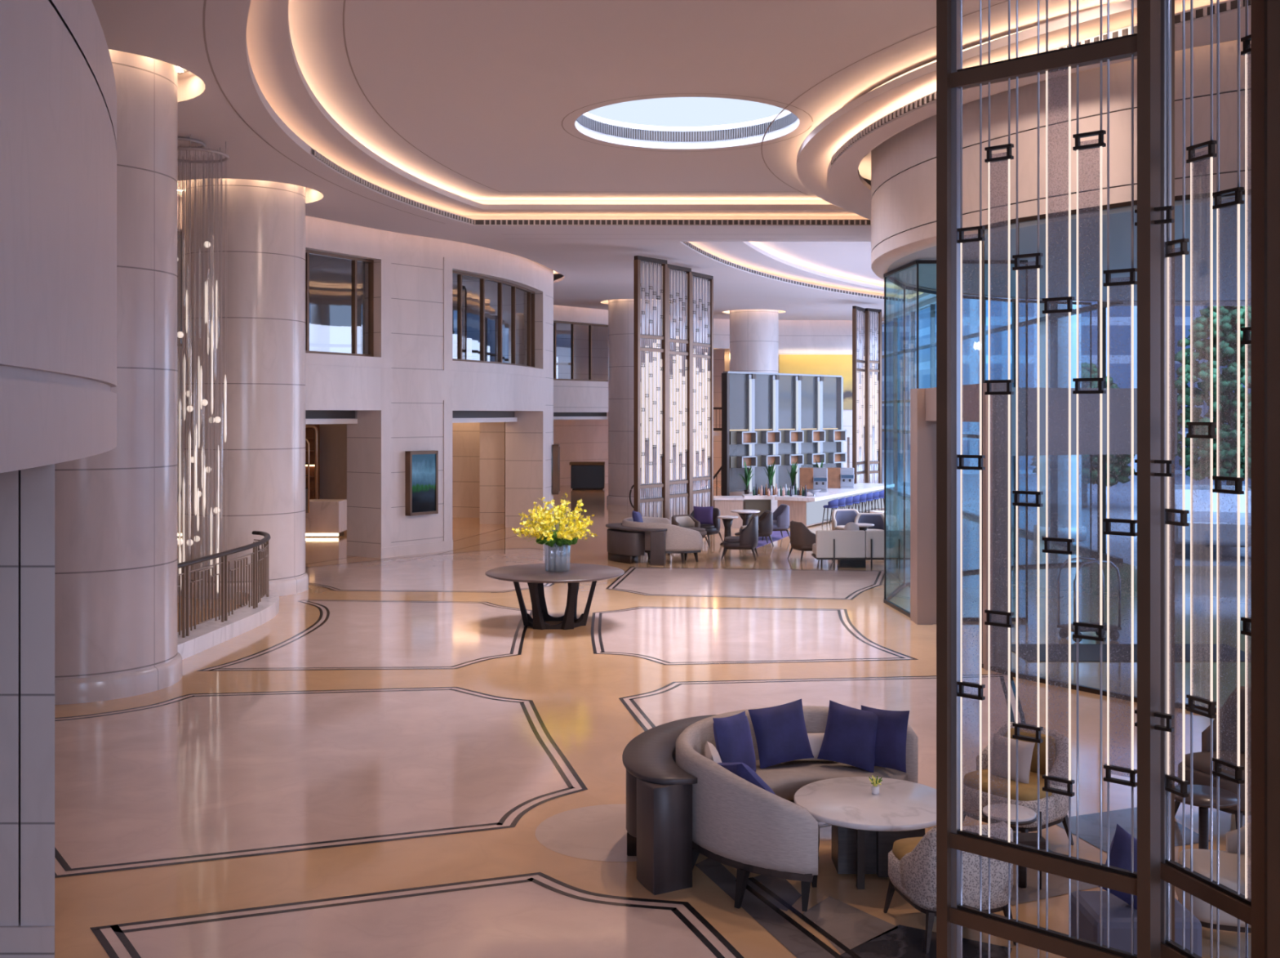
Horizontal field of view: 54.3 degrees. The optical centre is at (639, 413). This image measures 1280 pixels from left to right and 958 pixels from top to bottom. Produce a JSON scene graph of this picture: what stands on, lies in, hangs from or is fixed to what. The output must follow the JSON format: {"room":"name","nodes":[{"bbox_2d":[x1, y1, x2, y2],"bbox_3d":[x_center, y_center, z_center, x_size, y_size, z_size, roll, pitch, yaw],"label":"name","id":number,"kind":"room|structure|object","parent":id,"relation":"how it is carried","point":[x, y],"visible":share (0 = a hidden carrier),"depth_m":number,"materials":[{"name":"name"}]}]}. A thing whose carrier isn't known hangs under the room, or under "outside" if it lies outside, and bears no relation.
{"room":"hotel lobby","nodes":[
{"label":"hotel lobby","id":0,"kind":"room"},
{"bbox_2d":[0,463,54,924],"bbox_3d":[-6.119,1.640,7.150,5.763,2.720,0.500,0,0,0],"label":"wall pier","id":1,"kind":"object","parent":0,"point":[27,495],"visible":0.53,"depth_m":6.90,"materials":[{"name":"stone"}]},
{"bbox_2d":[0,911,54,957],"bbox_3d":[-6.114,2.915,7.138,5.773,0.170,0.525,0,0,0],"label":"baseboard","id":2,"kind":"object","parent":1,"relation":"attached to","point":[19,940],"visible":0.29,"depth_m":6.88,"materials":[{"name":"stone"}]},
{"bbox_2d":[0,0,116,472],"bbox_3d":[-8.921,-1.230,4.800,13.159,3.020,15.600,0,0,0],"label":"wall","id":3,"kind":"structure","parent":0,"point":[58,93],"depth_m":7.06,"materials":[{"name":"stone"}]},
{"bbox_2d":[178,422,505,523],"bbox_3d":[-9.700,1.275,36.650,12.200,3.450,5.300,0,0,0],"label":"wall partition","id":4,"kind":"structure","parent":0,"point":[333,437],"depth_m":34.00,"materials":[{"name":"brown wood"}]},
{"bbox_2d":[178,196,553,558],"bbox_3d":[-6.328,-0.575,26.898,4.826,7.150,20.310,0,0,14],"label":"wall","id":5,"kind":"structure","parent":0,"point":[403,397],"depth_m":27.00,"materials":[{"name":"beige stone"}]},
{"bbox_2d":[181,409,357,425],"bbox_3d":[-7.547,0.055,23.960,0.447,0.310,5.613,0,0,32],"label":"trim","id":6,"kind":"structure","parent":5,"relation":"attached to","point":[312,416],"depth_m":25.64,"materials":[{"name":"grey"}]},
{"bbox_2d":[178,231,373,356],"bbox_3d":[-7.021,-2.185,23.641,0.177,2.030,5.548,0,0,32],"label":"window","id":7,"kind":"structure","parent":5,"relation":"in","point":[371,262],"depth_m":25.55,"materials":[{"name":"brown metal"}]},
{"bbox_2d":[404,450,438,515],"bbox_3d":[-4.663,1.473,26.663,0.160,1.359,0.780,0,0,39],"label":"wall display","id":8,"kind":"object","parent":5,"relation":"attached to","point":[421,467],"visible":1,"depth_m":26.59,"materials":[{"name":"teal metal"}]},
{"bbox_2d":[452,410,516,422],"bbox_3d":[-4.027,0.055,30.359,0.638,0.310,5.194,0,0,17],"label":"trim","id":9,"kind":"structure","parent":5,"relation":"attached to","point":[458,416],"depth_m":30.18,"materials":[{"name":"grey"}]},
{"bbox_2d":[452,270,534,367],"bbox_3d":[-3.452,-2.185,30.161,0.383,2.030,5.375,0,0,17],"label":"window","id":10,"kind":"structure","parent":5,"relation":"in","point":[530,294],"depth_m":29.93,"materials":[{"name":"brown metal"}]},
{"bbox_2d":[552,444,559,493],"bbox_3d":[-2.289,1.510,34.101,0.160,1.344,0.700,0,0,0],"label":"wall display","id":11,"kind":"object","parent":5,"relation":"attached to","point":[556,447],"visible":1,"depth_m":33.75,"materials":[{"name":"brown wood"}]},
{"bbox_2d":[178,235,847,485],"bbox_3d":[-6.435,-0.600,40.697,10.620,7.200,43.292,0,0,31],"label":"wall","id":12,"kind":"structure","parent":0,"point":[330,277],"depth_m":52.10,"materials":[{"name":"brown"}]},
{"bbox_2d":[381,515,555,558],"bbox_3d":[-5.990,2.890,26.919,4.503,0.220,20.342,0,0,11],"label":"baseboard","id":13,"kind":"structure","parent":12,"relation":"attached to","point":[444,545],"depth_m":26.61,"materials":[{"name":"beige stone"}]},
{"bbox_2d":[553,412,608,419],"bbox_3d":[-2.544,0.055,45.264,0.383,0.310,3.693,0,0,41],"label":"trim","id":14,"kind":"structure","parent":12,"relation":"attached to","point":[557,415],"depth_m":45.47,"materials":[{"name":"grey"}]},
{"bbox_2d":[54,480,1251,957],"bbox_3d":[0.000,2.998,26.000,32.000,0.004,64.000,0,0,0],"label":"floor","id":15,"kind":"structure","parent":0,"point":[392,762],"depth_m":11.13,"materials":[{"name":"beige stone"}]},
{"bbox_2d":[54,48,183,704],"bbox_3d":[-6.224,-0.530,13.882,2.277,7.060,2.263,0,0,0],"label":"column","id":16,"kind":"structure","parent":15,"relation":"on","point":[116,509],"depth_m":13.35,"materials":[{"name":"stone"}]},
{"bbox_2d":[177,589,279,659],"bbox_3d":[-5.774,2.900,17.498,0.870,0.200,5.045,0,0,-4],"label":"stone kerb","id":17,"kind":"object","parent":15,"relation":"on","point":[209,633],"visible":0.56,"depth_m":16.79,"materials":[{"name":"white stone"}]},
{"bbox_2d":[177,530,271,637],"bbox_3d":[-5.725,2.328,17.480,0.526,0.945,4.757,0,0,-4],"label":"railing","id":18,"kind":"object","parent":17,"relation":"on","point":[260,562],"visible":0.86,"depth_m":16.90,"materials":[{"name":"brown metal"}]},
{"bbox_2d":[180,178,308,599],"bbox_3d":[-6.724,-0.530,21.182,2.277,7.060,2.263,0,0,0],"label":"column","id":19,"kind":"structure","parent":15,"relation":"on","point":[266,220],"depth_m":20.37,"materials":[{"name":"stone"}]},
{"bbox_2d":[181,498,346,537],"bbox_3d":[-9.403,2.565,30.700,4.193,0.870,0.800,0,0,0],"label":"reception desk","id":20,"kind":"object","parent":15,"relation":"on","point":[326,517],"visible":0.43,"depth_m":30.30,"materials":[{"name":"white stone"}]},
{"bbox_2d":[305,424,319,498],"bbox_3d":[-10.011,1.645,34.353,2.378,2.710,0.393,0,0,0],"label":"display cabinet","id":21,"kind":"object","parent":15,"relation":"on","point":[312,432],"visible":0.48,"depth_m":34.50,"materials":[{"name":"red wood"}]},
{"bbox_2d":[485,563,624,629],"bbox_3d":[-1.206,2.620,17.738,1.970,0.760,1.970,0,0,0],"label":"table","id":22,"kind":"object","parent":15,"relation":"on","point":[535,575],"visible":1,"depth_m":17.47,"materials":[{"name":"black wood"}]},
{"bbox_2d":[511,493,597,571],"bbox_3d":[-1.208,1.683,17.796,1.233,1.113,1.236,0,0,-10],"label":"flower arrangement","id":23,"kind":"object","parent":22,"relation":"on","point":[560,537],"visible":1,"depth_m":17.63,"materials":[{"name":"yellow plant"}]},
{"bbox_2d":[605,522,667,564],"bbox_3d":[-0.166,2.650,25.369,0.698,0.700,1.869,0,0,-35],"label":"console table","id":24,"kind":"object","parent":15,"relation":"on","point":[624,546],"visible":1,"depth_m":24.98,"materials":[{"name":"brown wood"}]},
{"bbox_2d":[606,298,670,505],"bbox_3d":[-0.054,-0.530,41.982,2.316,7.060,2.303,0,0,0],"label":"column","id":25,"kind":"structure","parent":15,"relation":"on","point":[620,311],"depth_m":41.11,"materials":[{"name":"stone"}]},
{"bbox_2d":[633,255,667,518],"bbox_3d":[0.248,-0.270,28.400,0.120,6.540,1.104,0,0,38],"label":"screen panel","id":26,"kind":"object","parent":15,"relation":"on","point":[637,335],"visible":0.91,"depth_m":28.37,"materials":[{"name":"white glass"}]},
{"bbox_2d":[622,516,702,563],"bbox_3d":[0.332,2.602,25.859,1.347,0.804,2.086,0,0,-19],"label":"curved sofa","id":27,"kind":"object","parent":15,"relation":"on","point":[682,540],"visible":0.56,"depth_m":25.07,"materials":[{"name":"grey fabric"}]},
{"bbox_2d":[622,714,715,894],"bbox_3d":[0.267,2.650,8.700,0.698,0.700,1.869,0,0,18],"label":"console table","id":28,"kind":"object","parent":15,"relation":"on","point":[659,792],"visible":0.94,"depth_m":7.89,"materials":[{"name":"brown wood"}]},
{"bbox_2d":[666,263,691,524],"bbox_3d":[0.903,-0.270,29.975,0.120,6.540,1.106,0,0,33],"label":"screen panel","id":29,"kind":"object","parent":15,"relation":"on","point":[677,340],"visible":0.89,"depth_m":29.94,"materials":[{"name":"brown metal"}]},
{"bbox_2d":[671,514,710,546],"bbox_3d":[1.102,2.651,28.108,0.661,0.703,0.741,0,0,-35],"label":"lounge armchair","id":30,"kind":"object","parent":15,"relation":"on","point":[687,521],"visible":0.45,"depth_m":28.30,"materials":[{"name":"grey fabric"}]},
{"bbox_2d":[691,271,713,511],"bbox_3d":[1.529,-0.270,31.580,0.120,6.540,1.278,0,0,29],"label":"screen panel","id":31,"kind":"object","parent":15,"relation":"on","point":[708,357],"visible":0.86,"depth_m":31.54,"materials":[{"name":"brown metal"}]},
{"bbox_2d":[689,507,723,544],"bbox_3d":[1.430,2.602,29.008,0.801,0.803,0.741,0,0,30],"label":"lounge armchair","id":32,"kind":"object","parent":15,"relation":"on","point":[711,529],"visible":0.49,"depth_m":28.85,"materials":[{"name":"grey leather"}]},
{"bbox_2d":[693,506,713,524],"bbox_3d":[1.460,2.340,28.720,0.460,0.433,0.172,0,0,5],"label":"throw cushion","id":33,"kind":"object","parent":32,"relation":"on","point":[704,515],"visible":0.94,"depth_m":28.66,"materials":[{"name":"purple fabric"}]},
{"bbox_2d":[717,515,737,545],"bbox_3d":[2.010,2.677,28.600,0.480,0.647,0.480,0,0,0],"label":"pedestal table","id":34,"kind":"object","parent":15,"relation":"on","point":[727,520],"visible":0.73,"depth_m":28.52,"materials":[{"name":"white stone"}]},
{"bbox_2d":[713,495,744,528],"bbox_3d":[2.326,2.600,33.060,0.804,0.800,0.780,0,0,0],"label":"bar counter","id":35,"kind":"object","parent":15,"relation":"on","point":[726,504],"depth_m":32.70,"materials":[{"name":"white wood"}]},
{"bbox_2d":[720,513,758,560],"bbox_3d":[2.082,2.551,25.899,0.741,0.903,0.861,0,0,8],"label":"lounge armchair","id":36,"kind":"object","parent":15,"relation":"on","point":[748,539],"visible":1,"depth_m":25.51,"materials":[{"name":"grey leather"}]},
{"bbox_2d":[730,509,759,534],"bbox_3d":[2.622,2.705,31.000,0.720,0.591,0.720,0,0,0],"label":"pedestal table","id":37,"kind":"object","parent":15,"relation":"on","point":[744,514],"visible":0.83,"depth_m":30.90,"materials":[{"name":"white stone"}]},
{"bbox_2d":[729,309,779,496],"bbox_3d":[4.202,-0.530,45.984,2.079,7.060,2.067,0,0,0],"label":"column","id":38,"kind":"structure","parent":15,"relation":"on","point":[753,333],"depth_m":45.23,"materials":[{"name":"paint"}]},
{"bbox_2d":[742,493,772,522],"bbox_3d":[3.168,2.600,33.850,0.747,0.800,0.800,0,0,0],"label":"bar counter","id":39,"kind":"object","parent":15,"relation":"on","point":[757,502],"visible":0.54,"depth_m":33.50,"materials":[{"name":"brown"}]},
{"bbox_2d":[755,530,790,547],"bbox_3d":[2.931,2.997,30.043,0.934,0.005,4.801,0,0,21],"label":"rug","id":40,"kind":"object","parent":15,"relation":"on","point":[776,535],"visible":0.33,"depth_m":30.11,"materials":[{"name":"purple carpet"}]},
{"bbox_2d":[739,510,773,546],"bbox_3d":[2.648,2.611,28.501,0.741,0.783,0.701,0,0,-5],"label":"lounge armchair","id":41,"kind":"object","parent":40,"relation":"on","point":[766,518],"visible":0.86,"depth_m":28.21,"materials":[{"name":"grey leather"}]},
{"bbox_2d":[761,503,790,540],"bbox_3d":[3.188,2.591,29.902,0.741,0.823,0.721,0,0,-10],"label":"lounge armchair","id":42,"kind":"object","parent":40,"relation":"on","point":[781,514],"visible":0.73,"depth_m":29.62,"materials":[{"name":"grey fabric"}]},
{"bbox_2d":[721,371,846,495],"bbox_3d":[4.340,0.911,36.538,0.421,4.177,5.620,0,0,44],"label":"shelving","id":43,"kind":"object","parent":15,"relation":"on","point":[775,435],"visible":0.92,"depth_m":36.13,"materials":[{"name":"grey metal"}]},
{"bbox_2d":[675,705,918,911],"bbox_3d":[0.944,2.602,8.565,1.347,0.804,2.086,0,0,31],"label":"curved sofa","id":44,"kind":"object","parent":15,"relation":"on","point":[740,824],"visible":0.64,"depth_m":7.75,"materials":[{"name":"grey fabric"}]},
{"bbox_2d":[704,739,721,762],"bbox_3d":[0.510,2.380,8.394,0.141,0.266,0.420,0,0,-2],"label":"lumbar pillow","id":45,"kind":"object","parent":44,"relation":"on","point":[711,752],"visible":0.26,"depth_m":8.35,"materials":[{"name":"fabric"}]},
{"bbox_2d":[712,710,755,771],"bbox_3d":[0.670,2.340,8.811,0.175,0.454,0.494,0,0,34],"label":"throw cushion","id":46,"kind":"object","parent":44,"relation":"on","point":[732,734],"visible":0.8,"depth_m":8.73,"materials":[{"name":"blue fabric"}]},
{"bbox_2d":[717,761,775,794],"bbox_3d":[0.661,2.400,8.080,0.282,0.395,0.499,0,0,-32],"label":"throw cushion","id":47,"kind":"object","parent":44,"relation":"on","point":[742,770],"visible":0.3,"depth_m":7.91,"materials":[{"name":"blue fabric"}]},
{"bbox_2d":[748,697,814,768],"bbox_3d":[1.034,2.340,9.128,0.477,0.465,0.175,0,0,-17],"label":"throw cushion","id":48,"kind":"object","parent":44,"relation":"on","point":[781,735],"visible":1,"depth_m":9.08,"materials":[{"name":"blue fabric"}]},
{"bbox_2d":[800,732,824,759],"bbox_3d":[1.264,2.450,9.200,0.440,0.192,0.113,0,0,1],"label":"lumbar pillow","id":49,"kind":"object","parent":44,"relation":"on","point":[815,740],"visible":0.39,"depth_m":9.17,"materials":[{"name":"fabric"}]},
{"bbox_2d":[817,699,878,772],"bbox_3d":[1.535,2.340,9.059,0.473,0.463,0.188,0,0,24],"label":"throw cushion","id":50,"kind":"object","parent":44,"relation":"on","point":[850,733],"visible":1,"depth_m":9.01,"materials":[{"name":"blue fabric"}]},
{"bbox_2d":[861,704,909,772],"bbox_3d":[1.755,2.340,9.001,0.422,0.441,0.162,0,0,41],"label":"throw cushion","id":51,"kind":"object","parent":44,"relation":"on","point":[892,725],"visible":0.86,"depth_m":8.91,"materials":[{"name":"blue fabric"}]},
{"bbox_2d":[787,520,833,562],"bbox_3d":[3.487,2.602,25.598,0.741,0.803,0.721,0,0,-15],"label":"lounge armchair","id":52,"kind":"object","parent":15,"relation":"on","point":[802,538],"visible":0.8,"depth_m":25.25,"materials":[{"name":"brown fabric"}]},
{"bbox_2d":[774,482,894,526],"bbox_3d":[5.784,2.585,36.144,1.130,0.770,7.416,0,0,28],"label":"bar counter","id":53,"kind":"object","parent":15,"relation":"on","point":[808,510],"depth_m":33.69,"materials":[{"name":"white stone"}]},
{"bbox_2d":[800,466,827,491],"bbox_3d":[4.923,1.869,35.384,0.780,0.663,0.535,0,0,8],"label":"coffee machine","id":54,"kind":"object","parent":53,"relation":"on","point":[813,477],"visible":0.75,"depth_m":35.24,"materials":[{"name":"silver metal"}]},
{"bbox_2d":[827,466,853,488],"bbox_3d":[5.950,1.903,36.984,0.780,0.593,0.535,0,0,8],"label":"coffee machine","id":55,"kind":"object","parent":53,"relation":"on","point":[837,477],"visible":0.92,"depth_m":36.83,"materials":[{"name":"silver metal"}]},
{"bbox_2d":[831,508,858,529],"bbox_3d":[4.786,2.602,28.510,0.741,0.803,0.741,0,0,-10],"label":"lounge armchair","id":56,"kind":"object","parent":15,"relation":"on","point":[840,517],"visible":0.38,"depth_m":28.76,"materials":[{"name":"beige fabric"}]},
{"bbox_2d":[852,306,865,483],"bbox_3d":[7.357,-0.270,41.650,0.120,6.540,1.536,0,0,25],"label":"screen panel","id":57,"kind":"object","parent":15,"relation":"on","point":[855,370],"visible":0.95,"depth_m":41.41,"materials":[{"name":"white glass"}]},
{"bbox_2d":[811,529,910,568],"bbox_3d":[4.365,2.632,24.500,1.900,0.735,0.800,0,0,0],"label":"sofa","id":58,"kind":"object","parent":15,"relation":"on","point":[851,548],"visible":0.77,"depth_m":24.13,"materials":[{"name":"beige fabric"}]},
{"bbox_2d":[794,776,936,888],"bbox_3d":[1.534,2.764,8.184,1.040,0.472,1.040,0,0,0],"label":"coffee table","id":59,"kind":"object","parent":15,"relation":"on","point":[866,825],"visible":0.73,"depth_m":8.08,"materials":[{"name":"white stone"}]},
{"bbox_2d":[853,512,888,529],"bbox_3d":[5.112,2.611,27.610,0.741,0.783,0.741,0,0,10],"label":"lounge armchair","id":60,"kind":"object","parent":15,"relation":"on","point":[876,518],"visible":0.34,"depth_m":27.86,"materials":[{"name":"beige fabric"}]},
{"bbox_2d":[865,307,881,483],"bbox_3d":[7.889,-0.270,42.150,0.809,6.540,0.120,0,0,-45],"label":"screen panel","id":61,"kind":"object","parent":15,"relation":"on","point":[877,362],"visible":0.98,"depth_m":42.17,"materials":[{"name":"white glass"}]},
{"bbox_2d":[883,820,1016,952],"bbox_3d":[1.803,2.651,7.265,0.620,0.703,0.670,0,0,-12],"label":"tub chair","id":62,"kind":"object","parent":15,"relation":"on","point":[912,860],"visible":0.69,"depth_m":6.98,"materials":[{"name":"fabric"}]},
{"bbox_2d":[982,802,1045,888],"bbox_3d":[2.352,2.750,7.855,0.386,0.500,0.332,0,0,0],"label":"side table","id":63,"kind":"object","parent":15,"relation":"on","point":[998,811],"visible":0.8,"depth_m":7.84,"materials":[{"name":"white stone"}]},
{"bbox_2d":[962,721,1073,844],"bbox_3d":[2.631,2.622,8.759,0.631,0.763,0.660,0,0,-38],"label":"tub chair","id":64,"kind":"object","parent":15,"relation":"on","point":[1058,743],"visible":0.62,"depth_m":8.63,"materials":[{"name":"fabric"}]},
{"bbox_2d":[990,732,1035,782],"bbox_3d":[2.600,2.420,8.740,0.142,0.291,0.340,0,0,-38],"label":"lumbar pillow","id":65,"kind":"object","parent":64,"relation":"on","point":[999,757],"visible":0.85,"depth_m":8.69,"materials":[{"name":"fabric"}]},
{"bbox_2d":[936,0,1173,957],"bbox_3d":[1.861,-0.345,5.656,1.080,6.690,0.120,0,0,42],"label":"screen panel","id":66,"kind":"object","parent":15,"relation":"on","point":[952,914],"visible":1,"depth_m":5.64,"materials":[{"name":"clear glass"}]},
{"bbox_2d":[1057,556,1121,641],"bbox_3d":[5.976,2.461,16.600,0.720,1.072,0.400,0,0,-15],"label":"luggage trolley","id":67,"kind":"object","parent":15,"relation":"on","point":[1064,631],"visible":0.88,"depth_m":16.51,"materials":[{"name":"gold metal"}]},
{"bbox_2d":[1011,643,1251,661],"bbox_3d":[6.150,2.994,15.650,2.900,0.012,1.100,0,0,0],"label":"entrance mat","id":68,"kind":"object","parent":15,"relation":"on","point":[1028,651],"visible":0.57,"depth_m":15.64,"materials":[{"name":"grey"}]},
{"bbox_2d":[1071,890,1201,956],"bbox_3d":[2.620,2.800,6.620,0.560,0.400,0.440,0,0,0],"label":"armchair","id":69,"kind":"object","parent":15,"relation":"on","point":[1120,911],"visible":0.32,"depth_m":6.46,"materials":[{"name":"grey fabric"}]},
{"bbox_2d":[1098,822,1137,908],"bbox_3d":[2.620,2.430,6.620,0.485,0.478,0.195,0,0,-10],"label":"throw cushion","id":70,"kind":"object","parent":69,"relation":"on","point":[1120,850],"visible":0.25,"depth_m":6.58,"materials":[{"name":"blue fabric"}]},
{"bbox_2d":[1174,783,1237,848],"bbox_3d":[3.750,2.765,8.300,0.440,0.470,0.440,0,0,0],"label":"side table","id":71,"kind":"object","parent":15,"relation":"on","point":[1201,793],"visible":0.45,"depth_m":8.27,"materials":[{"name":"brown wood"}]},
{"bbox_2d":[1174,685,1251,828],"bbox_3d":[4.364,2.526,9.105,0.670,0.953,0.700,0,0,-20],"label":"tub chair","id":72,"kind":"object","parent":15,"relation":"on","point":[1228,711],"visible":0.46,"depth_m":9.28,"materials":[{"name":"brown fabric"}]},
{"bbox_2d":[1174,821,1251,932],"bbox_3d":[3.364,2.642,7.046,0.611,0.723,0.620,0,0,15],"label":"tub chair","id":73,"kind":"object","parent":15,"relation":"on","point":[1201,857],"visible":0.23,"depth_m":6.97,"materials":[{"name":"beige fabric"}]},
{"bbox_2d":[1160,0,1267,957],"bbox_3d":[2.430,-0.345,5.310,0.120,6.690,0.718,0,0,-17],"label":"screen panel","id":74,"kind":"object","parent":15,"relation":"on","point":[1253,911],"visible":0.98,"depth_m":5.15,"materials":[{"name":"brown metal"}]},
{"bbox_2d":[1267,0,1279,957],"bbox_3d":[2.635,-0.345,4.705,0.120,6.690,0.470,0,0,-39],"label":"screen panel","id":75,"kind":"object","parent":15,"relation":"on","point":[1273,6],"visible":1,"depth_m":4.83,"materials":[{"name":"brown metal"}]},
{"bbox_2d":[91,0,1251,319],"bbox_3d":[1.715,-3.998,23.350,32.430,0.503,54.700,0,0,0],"label":"ceiling","id":76,"kind":"structure","parent":0,"point":[470,109],"depth_m":16.69,"materials":[{"name":"grey paint"}]},
{"bbox_2d":[177,134,229,614],"bbox_3d":[-6.228,-0.729,17.168,1.082,6.943,1.036,0,0,-14],"label":"chandelier","id":77,"kind":"object","parent":76,"relation":"hanging from","point":[206,288],"visible":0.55,"depth_m":17.04,"materials":[{"name":"silver metal"}]},
{"bbox_2d":[311,148,475,224],"bbox_3d":[-4.191,-3.810,21.527,0.355,0.080,6.914,0,0,12],"label":"trim","id":78,"kind":"structure","parent":76,"relation":"attached to","point":[314,153],"depth_m":21.49,"materials":[{"name":"grey"}]},
{"bbox_2d":[475,219,871,224],"bbox_3d":[0.821,-3.810,24.837,8.262,0.090,0.023,0,0,0],"label":"trim","id":79,"kind":"structure","parent":76,"relation":"attached to","point":[477,222],"depth_m":24.85,"materials":[{"name":"grey"}]},
{"bbox_2d":[574,110,799,149],"bbox_3d":[0.690,-4.430,18.400,3.560,0.360,3.560,0,0,0],"label":"trim","id":80,"kind":"structure","parent":76,"relation":"attached to","point":[592,126],"depth_m":19.80,"materials":[{"name":"grey"}]},
{"bbox_2d":[586,97,786,132],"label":"skylight","id":81,"kind":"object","parent":80,"relation":"on","point":[673,111],"depth_m":20.30,"materials":[{"name":"white glass"}]},
{"bbox_2d":[682,241,903,301],"bbox_3d":[4.392,-3.810,34.873,1.165,0.080,16.844,0,0,29],"label":"trim","id":82,"kind":"structure","parent":76,"relation":"attached to","point":[687,243],"depth_m":35.41,"materials":[{"name":"grey"}]},
{"bbox_2d":[553,304,875,491],"bbox_3d":[0.806,-0.575,46.689,19.292,7.150,3.471,0,0,-33],"label":"wall","id":83,"kind":"structure","parent":0,"point":[795,336],"depth_m":50.25,"materials":[{"name":"beige paint"}]},
{"bbox_2d":[553,320,608,381],"bbox_3d":[-2.049,-2.210,44.821,0.113,2.080,3.698,0,0,41],"label":"window","id":84,"kind":"structure","parent":83,"relation":"in","point":[589,325],"depth_m":44.39,"materials":[{"name":"brown metal"}]},
{"bbox_2d":[568,461,604,489],"bbox_3d":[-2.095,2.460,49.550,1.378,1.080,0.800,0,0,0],"label":"wall display","id":85,"kind":"object","parent":83,"relation":"attached to","point":[584,475],"visible":1,"depth_m":49.20,"materials":[{"name":"black paint"}]},
{"bbox_2d":[778,354,852,408],"bbox_3d":[7.147,-1.275,50.279,3.097,2.210,0.069,0,0,-2],"label":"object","id":86,"kind":"structure","parent":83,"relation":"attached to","point":[813,364],"depth_m":50.26,"materials":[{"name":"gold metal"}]},
{"bbox_2d":[553,88,1251,324],"bbox_3d":[0.000,-4.100,26.000,32.000,3.800,64.000,0,0,0],"label":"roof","id":87,"kind":"structure","parent":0,"point":[557,276],"depth_m":25.30,"materials":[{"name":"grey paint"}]},
{"bbox_2d":[871,39,1251,302],"bbox_3d":[10.350,-3.210,18.100,13.760,1.980,13.760,0,0,0],"label":"wall","id":88,"kind":"structure","parent":0,"point":[904,203],"depth_m":14.20,"materials":[{"name":"beige stone"}]},
{"bbox_2d":[883,260,1091,621],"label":"glass frame","id":89,"kind":"structure","parent":88,"relation":"in","point":[887,275],"depth_m":19.84,"materials":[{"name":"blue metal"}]},
{"bbox_2d":[910,382,1011,670],"bbox_3d":[4.148,1.320,16.400,0.404,3.360,3.600,0,0,0],"label":"pillar","id":90,"kind":"structure","parent":89,"relation":"attached to","point":[922,401],"depth_m":15.04,"materials":[{"name":"beige stone"}]},
{"bbox_2d":[881,297,1123,563],"bbox_3d":[9.625,-0.600,37.700,0.250,7.200,25.400,0,0,0],"label":"window","id":91,"kind":"structure","parent":88,"relation":"in","point":[1052,317],"depth_m":31.48,"materials":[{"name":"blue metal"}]},
{"bbox_2d":[831,0,1251,164],"bbox_3d":[4.977,-3.810,13.734,1.589,0.080,11.109,0,0,-30],"label":"trim","id":92,"kind":"structure","parent":88,"relation":"attached to","point":[1228,6],"depth_m":12.88,"materials":[{"name":"grey"}]},
{"bbox_2d":[982,189,1251,712],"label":"window","id":93,"kind":"structure","parent":88,"relation":"in","point":[1200,196],"depth_m":14.19,"materials":[{"name":"brown metal"}]},
{"bbox_2d":[882,452,1251,565],"bbox_3d":[49.850,3.020,77.000,80.300,0.001,166.000,0,0,0],"label":"ground","id":94,"kind":"structure","parent":0,"point":[1120,494],"depth_m":38.49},
{"bbox_2d":[882,315,909,452],"bbox_3d":[47.000,-20.400,103.000,106.600,46.800,14.600,0,0,0],"label":"office building","id":95,"kind":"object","parent":94,"relation":"on","point":[889,326],"visible":0.02,"depth_m":96.01,"materials":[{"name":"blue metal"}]},
{"bbox_2d":[1033,299,1086,540],"bbox_3d":[10.097,-0.300,30.000,1.200,6.600,1.200,0,0,0],"label":"column","id":96,"kind":"structure","parent":94,"relation":"on","point":[1063,322],"depth_m":29.55,"materials":[{"name":"white paint"}]},
{"bbox_2d":[909,294,1213,474],"bbox_3d":[23.000,-10.400,68.000,14.600,26.800,12.600,0,0,0],"label":"office building","id":97,"kind":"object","parent":94,"relation":"on","point":[1120,317],"visible":0.06,"depth_m":62.00,"materials":[{"name":"blue glass"}]},
{"bbox_2d":[1030,361,1135,507],"bbox_3d":[14.207,0.672,39.959,3.868,4.665,3.658,0,0,-5],"label":"tree","id":98,"kind":"object","parent":94,"relation":"on","point":[1119,471],"visible":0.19,"depth_m":39.24,"materials":[{"name":"green plant"}]},
{"bbox_2d":[1174,484,1251,554],"bbox_3d":[12.603,2.310,27.509,1.800,1.380,4.220,0,0,20],"label":"car","id":99,"kind":"object","parent":94,"relation":"on","point":[1201,493],"visible":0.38,"depth_m":26.05,"materials":[{"name":"silver metal"}]},
{"bbox_2d":[1174,306,1251,485],"bbox_3d":[17.477,-0.323,37.005,3.852,6.652,3.679,0,0,35],"label":"tree","id":100,"kind":"object","parent":94,"relation":"on","point":[1228,314],"visible":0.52,"depth_m":36.56,"materials":[{"name":"green plant"}]},
{"bbox_2d":[887,198,1251,301],"bbox_3d":[10.350,-2.235,18.100,13.320,0.001,13.320,0,0,0],"label":"ceiling","id":101,"kind":"structure","parent":0,"point":[1120,224],"depth_m":18.15,"materials":[{"name":"grey paint"}]},
{"bbox_2d":[1011,386,1177,455],"bbox_3d":[8.574,0.150,24.293,4.172,1.300,0.616,0,0,-16],"label":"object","id":102,"kind":"structure","parent":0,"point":[1120,398],"depth_m":24.29,"materials":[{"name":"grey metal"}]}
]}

